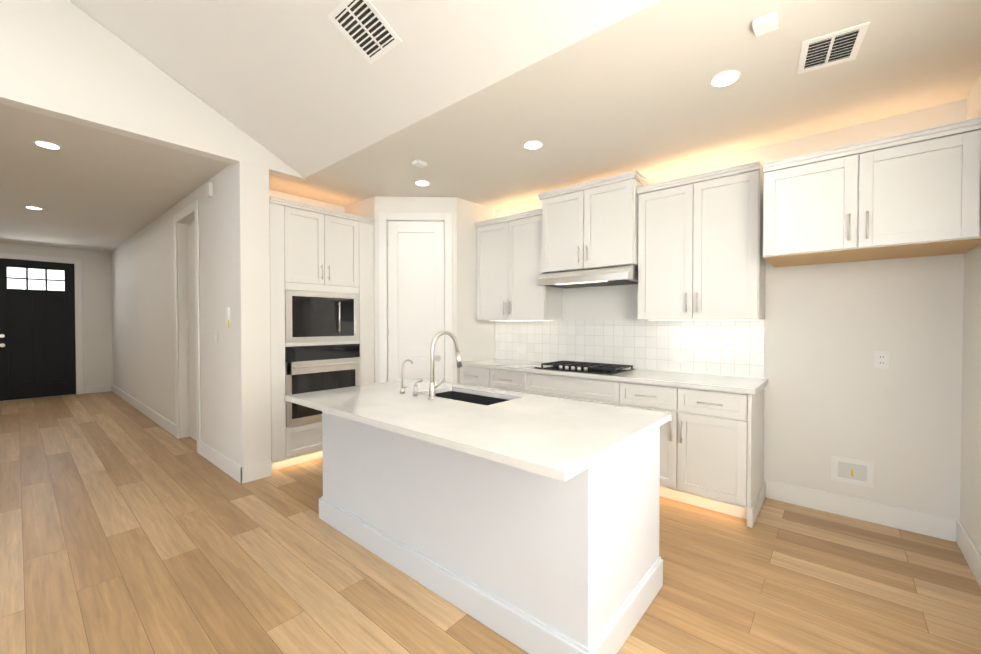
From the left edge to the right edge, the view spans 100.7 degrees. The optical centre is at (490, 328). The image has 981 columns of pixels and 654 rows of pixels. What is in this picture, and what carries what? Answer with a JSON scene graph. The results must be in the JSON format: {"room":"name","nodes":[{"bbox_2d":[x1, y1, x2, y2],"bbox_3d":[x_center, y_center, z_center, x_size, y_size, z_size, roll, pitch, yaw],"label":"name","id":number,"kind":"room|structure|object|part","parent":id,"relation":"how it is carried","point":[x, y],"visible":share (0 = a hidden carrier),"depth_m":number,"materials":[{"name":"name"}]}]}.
{"room":"kitchen","nodes":[
{"label":"kitchen","id":0,"kind":"room"},
{"bbox_2d":[0,242,112,401],"bbox_3d":[-8.200,-0.162,7.176,0.120,2.820,2.460,1,1,41],"label":"wall","id":1,"kind":"structure","parent":0,"point":[97,317],"depth_m":7.79,"materials":[{"name":"paint"}]},
{"bbox_2d":[0,258,75,400],"bbox_3d":[-8.056,0.023,7.232,0.023,2.430,0.940,1,1,41],"label":"door leaf","id":2,"kind":"structure","parent":1,"relation":"in","point":[37,351],"depth_m":7.23,"materials":[{"name":"black paint"}]},
{"bbox_2d":[0,267,64,346],"bbox_3d":[-8.065,-0.365,7.171,0.080,1.372,0.777,1,1,41],"label":"window","id":3,"kind":"structure","parent":2,"relation":"attached to","point":[34,274],"depth_m":7.21,"materials":[{"name":"white"}]},
{"bbox_3d":[-8.293,0.213,6.905,0.070,0.222,0.064,1,1,41],"label":"knob","id":4,"kind":"part","parent":3,"relation":"part of","materials":[{"name":"silver metal"}]},
{"bbox_3d":[-8.063,-0.867,7.226,0.002,0.370,0.680,1,1,41],"label":"glass","id":5,"kind":"part","parent":3,"relation":"part of","materials":[{"name":"white glass"}]},
{"bbox_2d":[0,252,83,394],"bbox_3d":[-8.058,-0.022,7.234,0.017,2.540,1.140,1,1,41],"label":"door frame","id":6,"kind":"structure","parent":1,"relation":"attached to","point":[79,328],"depth_m":7.61,"materials":[{"name":"paint"}]},
{"bbox_2d":[85,384,108,393],"bbox_3d":[-7.559,1.169,7.836,0.013,0.140,0.370,1,1,41],"label":"baseboard","id":7,"kind":"structure","parent":1,"relation":"attached to","point":[97,388],"depth_m":7.81,"materials":[{"name":"paint"}]},
{"bbox_2d":[0,0,304,181],"bbox_3d":[-4.055,-3.044,1.146,0.120,3.377,7.020,1,1,41],"label":"wall","id":8,"kind":"structure","parent":0,"point":[68,60],"depth_m":2.74,"materials":[{"name":"paint"}]},
{"bbox_2d":[111,161,270,466],"bbox_3d":[-4.683,-0.142,5.775,7.045,2.820,0.230,1,1,41],"label":"wall","id":9,"kind":"structure","parent":0,"point":[142,302],"depth_m":3.95,"materials":[{"name":"paint"}]},
{"bbox_2d":[109,384,175,436],"bbox_3d":[-5.569,1.190,6.386,4.922,0.140,0.017,1,1,41],"label":"baseboard","id":10,"kind":"structure","parent":9,"relation":"attached to","point":[169,426],"depth_m":5.80,"materials":[{"name":"paint"}]},
{"bbox_2d":[173,200,200,453],"bbox_3d":[-3.332,-0.009,4.453,0.950,2.590,0.015,1,1,41],"label":"door frame","id":11,"kind":"structure","parent":9,"relation":"attached to","point":[186,211],"depth_m":4.19,"materials":[{"name":"paint"}]},
{"bbox_2d":[205,182,212,198],"bbox_3d":[-2.666,-1.306,3.851,0.110,0.130,0.035,1,1,41],"label":"door chime","id":12,"kind":"object","parent":9,"relation":"attached to","point":[208,190],"visible":1,"depth_m":3.82,"materials":[{"name":"white plastic"}]},
{"bbox_2d":[200,441,244,483],"bbox_3d":[-2.520,1.226,3.776,1.166,0.140,0.013,1,1,41],"label":"baseboard","id":13,"kind":"structure","parent":9,"relation":"attached to","point":[231,468],"depth_m":3.68,"materials":[{"name":"paint"}]},
{"bbox_2d":[226,307,230,325],"bbox_3d":[-2.297,-0.101,3.561,0.050,0.160,0.020,1,1,41],"label":"light switch","id":14,"kind":"object","parent":9,"relation":"attached to","point":[227,313],"visible":0.96,"depth_m":3.55,"materials":[{"name":"white plastic"}]},
{"bbox_2d":[269,174,297,190],"bbox_3d":[-2.153,-1.457,3.950,0.608,0.100,0.318,1,1,41],"label":"wall","id":15,"kind":"structure","parent":0,"point":[277,183],"depth_m":3.93,"materials":[{"name":"paint"}]},
{"bbox_2d":[269,189,343,211],"bbox_3d":[-2.097,-0.063,4.409,0.120,2.700,1.060,1,1,41],"label":"wall","id":16,"kind":"structure","parent":0,"point":[278,194],"depth_m":4.41,"materials":[{"name":"paint"}]},
{"bbox_2d":[344,196,494,383],"bbox_3d":[-0.871,-0.070,4.872,1.381,2.700,1.240,1,1,41],"label":"wall","id":17,"kind":"structure","parent":0,"point":[473,335],"depth_m":4.44,"materials":[{"name":"paint"}]},
{"bbox_2d":[379,212,451,382],"bbox_3d":[-0.804,0.025,4.378,0.780,2.525,0.017,0,1,-2],"label":"door frame","id":18,"kind":"structure","parent":17,"relation":"attached to","point":[385,216],"depth_m":4.36,"materials":[{"name":"paint"}]},
{"bbox_2d":[387,221,444,381],"bbox_3d":[-0.805,0.063,4.416,0.610,2.432,0.036,0,1,-2],"label":"door leaf","id":19,"kind":"structure","parent":17,"relation":"in","point":[416,286],"depth_m":4.40,"materials":[{"name":"paint"}]},
{"bbox_2d":[387,239,440,360],"bbox_3d":[-0.811,0.062,4.384,0.457,2.040,0.390,1,1,41],"label":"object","id":20,"kind":"structure","parent":19,"relation":"attached to","point":[437,357],"depth_m":4.37,"materials":[{"name":"silver metal"}]},
{"bbox_2d":[0,391,980,653],"bbox_3d":[-4.318,1.339,2.868,11.810,0.060,9.200,1,1,41],"label":"floor","id":21,"kind":"structure","parent":0,"point":[126,527],"depth_m":2.19,"materials":[{"name":"brown wood"}]},
{"bbox_2d":[269,196,374,470],"bbox_3d":[-1.797,0.059,4.154,0.665,2.462,1.054,1,1,41],"label":"tall cabinet","id":22,"kind":"object","parent":21,"relation":"on","point":[321,298],"visible":0.75,"depth_m":3.88,"materials":[{"name":"paint"}]},
{"bbox_3d":[-1.615,0.266,3.966,0.032,1.129,0.741,1,1,41],"label":"glass","id":23,"kind":"part","parent":22,"relation":"part of","materials":[{"name":"black glass"}]},
{"bbox_3d":[-1.599,0.213,3.951,0.036,1.660,0.160,1,1,41],"label":"handle","id":24,"kind":"part","parent":22,"relation":"part of","materials":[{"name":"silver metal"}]},
{"bbox_2d":[460,366,495,388],"bbox_3d":[0.047,0.846,4.512,0.492,0.880,0.606,1,1,41],"label":"base cabinet","id":25,"kind":"object","parent":21,"relation":"on","point":[469,375],"depth_m":4.26,"materials":[{"name":"paint"}]},
{"bbox_2d":[319,411,662,653],"bbox_3d":[-0.144,0.890,2.445,2.040,0.848,0.820,1,1,41],"label":"kitchen island","id":26,"kind":"object","parent":21,"relation":"on","point":[528,523],"depth_m":1.82,"materials":[{"name":"paint"}]},
{"bbox_2d":[285,379,670,482],"bbox_3d":[-0.197,0.451,2.354,2.051,0.032,1.072,1,1,41],"label":"island countertop","id":27,"kind":"structure","parent":26,"relation":"on","point":[551,437],"depth_m":1.92,"materials":[{"name":"white stone"}]},
{"bbox_2d":[397,359,424,394],"bbox_3d":[-0.509,0.321,2.681,0.179,0.220,0.114,1,1,41],"label":"faucet","id":28,"kind":"object","parent":27,"relation":"on","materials":[{"name":"silver metal"}]},
{"bbox_2d":[425,331,461,398],"bbox_3d":[-0.252,0.224,2.552,0.141,0.416,0.282,1,1,41],"label":"faucet","id":29,"kind":"object","parent":27,"relation":"on","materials":[{"name":"silver metal"}]},
{"bbox_2d":[425,387,504,402],"bbox_3d":[-0.152,0.566,2.639,0.674,0.230,0.374,1,1,41],"label":"sink","id":30,"kind":"object","parent":27,"relation":"in","point":[473,396],"depth_m":2.84,"materials":[{"name":"black metal"}]},
{"bbox_2d":[496,370,531,393],"bbox_3d":[0.359,0.849,4.244,0.574,0.880,0.606,1,1,41],"label":"base cabinet","id":31,"kind":"object","parent":21,"relation":"on","point":[508,380],"depth_m":3.96,"materials":[{"name":"paint"}]},
{"bbox_2d":[532,374,627,406],"bbox_3d":[0.880,0.855,3.797,1.042,0.880,0.606,1,1,41],"label":"base cabinet","id":32,"kind":"object","parent":21,"relation":"on","point":[592,390],"depth_m":3.48,"materials":[{"name":"paint"}]},
{"bbox_2d":[628,382,764,527],"bbox_3d":[1.549,0.863,3.224,0.963,0.880,0.606,1,1,41],"label":"base cabinet","id":33,"kind":"object","parent":21,"relation":"on","point":[712,444],"depth_m":2.88,"materials":[{"name":"paint"}]},
{"bbox_2d":[462,358,767,393],"bbox_3d":[0.881,0.396,3.758,2.732,0.036,0.634,1,1,41],"label":"countertop","id":34,"kind":"structure","parent":33,"relation":"on","point":[730,384],"depth_m":3.23,"materials":[{"name":"white stone"}]},
{"bbox_2d":[532,361,635,373],"bbox_3d":[0.868,0.358,3.764,0.759,0.040,0.499,1,1,41],"label":"cooktop","id":35,"kind":"object","parent":34,"relation":"in","point":[584,367],"depth_m":3.69,"materials":[{"name":"black metal"}]},
{"bbox_2d":[0,0,980,251],"bbox_3d":[-4.383,-3.125,2.730,11.410,3.470,9.000,1,1,41],"label":"ceiling","id":36,"kind":"structure","parent":0,"point":[639,93],"depth_m":2.60,"materials":[{"name":"paint"}]},
{"bbox_2d":[25,206,42,209],"bbox_3d":[-5.437,-1.432,4.842,0.150,0.010,0.150,1,1,41],"label":"recessed light","id":37,"kind":"object","parent":36,"relation":"in","point":[34,207],"visible":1,"depth_m":4.83,"materials":[{"name":"white plastic"}]},
{"bbox_2d":[33,140,61,148],"bbox_3d":[-3.404,-1.408,3.127,0.150,0.010,0.150,1,1,41],"label":"recessed light","id":38,"kind":"object","parent":36,"relation":"in","point":[47,144],"visible":0.98,"depth_m":3.10,"materials":[{"name":"white plastic"}]},
{"bbox_2d":[327,0,401,63],"bbox_3d":[-0.683,-1.628,2.211,0.300,0.136,0.274,1,1,41],"label":"ceiling vent","id":39,"kind":"object","parent":36,"relation":"in","point":[364,27],"visible":1,"depth_m":2.21,"materials":[{"name":"white plastic"}]},
{"bbox_2d":[412,159,426,167],"bbox_3d":[-0.597,-1.384,3.421,0.070,0.030,0.110,1,1,41],"label":"ceiling sensor","id":40,"kind":"object","parent":36,"relation":"attached to","point":[419,163],"visible":1,"depth_m":3.40,"materials":[{"name":"white plastic"}]},
{"bbox_2d":[415,180,429,185],"bbox_3d":[-0.657,-1.399,3.920,0.150,0.010,0.150,1,1,41],"label":"recessed light","id":41,"kind":"object","parent":36,"relation":"in","point":[422,182],"visible":0.96,"depth_m":3.90,"materials":[{"name":"white plastic"}]},
{"bbox_2d":[523,140,542,148],"bbox_3d":[0.323,-1.387,3.081,0.150,0.010,0.150,1,1,41],"label":"recessed light","id":42,"kind":"object","parent":36,"relation":"in","point":[533,144],"visible":0.92,"depth_m":3.06,"materials":[{"name":"white plastic"}]},
{"bbox_2d":[709,70,740,86],"bbox_3d":[1.294,-1.376,2.248,0.150,0.010,0.150,1,1,41],"label":"recessed light","id":43,"kind":"object","parent":36,"relation":"in","point":[724,78],"visible":1,"depth_m":2.23,"materials":[{"name":"white plastic"}]},
{"bbox_2d":[752,11,778,36],"bbox_3d":[1.235,-1.362,1.825,0.090,0.030,0.090,1,1,41],"label":"smoke detector","id":44,"kind":"object","parent":36,"relation":"attached to","point":[765,24],"visible":1,"depth_m":1.81,"materials":[{"name":"white plastic"}]},
{"bbox_2d":[797,21,869,74],"bbox_3d":[1.681,-1.376,2.015,0.240,0.008,0.300,1,1,33],"label":"ceiling vent","id":45,"kind":"object","parent":36,"relation":"in","point":[832,48],"visible":1,"depth_m":2.00,"materials":[{"name":"white plastic"}]},
{"bbox_2d":[495,99,966,520],"bbox_3d":[1.028,-0.109,4.140,5.215,2.800,0.120,1,1,41],"label":"wall","id":46,"kind":"structure","parent":0,"point":[830,390],"depth_m":2.78,"materials":[{"name":"paint"}]},
{"bbox_2d":[475,208,561,320],"bbox_3d":[0.285,-0.639,4.441,0.918,1.119,0.372,1,1,41],"label":"upper cabinet","id":47,"kind":"object","parent":46,"relation":"attached to","point":[509,260],"visible":0.94,"depth_m":4.29,"materials":[{"name":"paint"}]},
{"bbox_3d":[0.175,-0.214,4.319,0.086,0.150,0.036,1,1,41],"label":"handle","id":48,"kind":"part","parent":47,"relation":"part of","materials":[{"name":"silver metal"}]},
{"bbox_2d":[537,170,653,288],"bbox_3d":[0.944,-0.857,3.792,0.972,0.906,0.497,1,1,41],"label":"upper cabinet","id":49,"kind":"object","parent":46,"relation":"attached to","point":[589,233],"visible":1,"depth_m":3.62,"materials":[{"name":"paint"}]},
{"bbox_3d":[0.829,-0.668,3.660,0.086,0.150,0.036,1,1,41],"label":"handle","id":50,"kind":"part","parent":49,"relation":"part of","materials":[{"name":"silver metal"}]},
{"bbox_3d":[0.847,-0.893,3.678,0.898,0.702,0.020,1,1,41],"label":"door","id":51,"kind":"part","parent":49,"relation":"part of","materials":[{"name":"paint"}]},
{"bbox_2d":[495,320,764,377],"bbox_3d":[1.082,0.158,4.010,2.704,0.470,0.010,1,1,41],"label":"tile backsplash","id":52,"kind":"structure","parent":46,"relation":"attached to","point":[726,347],"depth_m":3.71,"materials":[{"name":"white tile"}]},
{"bbox_2d":[517,346,525,352],"bbox_3d":[0.351,0.241,4.628,0.120,0.075,0.005,1,1,41],"label":"outlet","id":53,"kind":"object","parent":52,"relation":"attached to","point":[521,349],"visible":1,"depth_m":4.62,"materials":[{"name":"white plastic"}]},
{"bbox_2d":[636,161,765,319],"bbox_3d":[1.663,-0.623,3.260,0.864,1.119,0.372,1,1,41],"label":"upper cabinet","id":54,"kind":"object","parent":46,"relation":"attached to","point":[700,246],"visible":0.98,"depth_m":3.10,"materials":[{"name":"paint"}]},
{"bbox_3d":[1.554,-0.198,3.138,0.086,0.150,0.036,1,1,41],"label":"handle","id":55,"kind":"part","parent":54,"relation":"part of","materials":[{"name":"silver metal"}]},
{"bbox_2d":[831,456,873,487],"bbox_3d":[2.489,0.989,2.798,0.220,0.170,0.033,1,1,41],"label":"wall outlet","id":56,"kind":"object","parent":46,"relation":"attached to","point":[854,471],"visible":1,"depth_m":2.80,"materials":[{"name":"white plastic"}]},
{"bbox_2d":[766,480,952,540],"bbox_3d":[2.481,1.239,2.818,0.948,0.140,0.019,1,1,41],"label":"baseboard","id":57,"kind":"structure","parent":46,"relation":"attached to","point":[938,526],"depth_m":2.76,"materials":[{"name":"paint"}]},
{"bbox_2d":[762,116,980,266],"bbox_3d":[2.295,-0.752,2.519,0.947,0.599,0.672,1,1,41],"label":"upper cabinet","id":58,"kind":"object","parent":46,"relation":"attached to","point":[915,193],"visible":1,"depth_m":2.27,"materials":[{"name":"paint"}]},
{"bbox_3d":[2.072,-0.574,2.293,0.086,0.150,0.036,1,1,41],"label":"handle","id":59,"kind":"part","parent":58,"relation":"part of","materials":[{"name":"silver metal"}]},
{"bbox_2d":[874,351,889,368],"bbox_3d":[2.603,0.211,2.706,0.075,0.115,0.008,1,1,41],"label":"outlet","id":60,"kind":"object","parent":46,"relation":"attached to","point":[882,359],"visible":1,"depth_m":2.70,"materials":[{"name":"white plastic"}]},
{"bbox_2d":[960,74,980,554],"bbox_3d":[-0.005,-1.723,-1.003,0.120,6.170,9.000,1,1,41],"label":"wall","id":61,"kind":"structure","parent":0,"point":[970,497],"depth_m":2.30,"materials":[{"name":"paint"}]},
{"bbox_2d":[953,519,980,587],"bbox_3d":[-0.060,1.291,-0.916,0.013,0.140,8.997,1,1,41],"label":"baseboard","id":62,"kind":"structure","parent":61,"relation":"attached to","point":[968,549],"depth_m":2.27,"materials":[{"name":"paint"}]}
]}

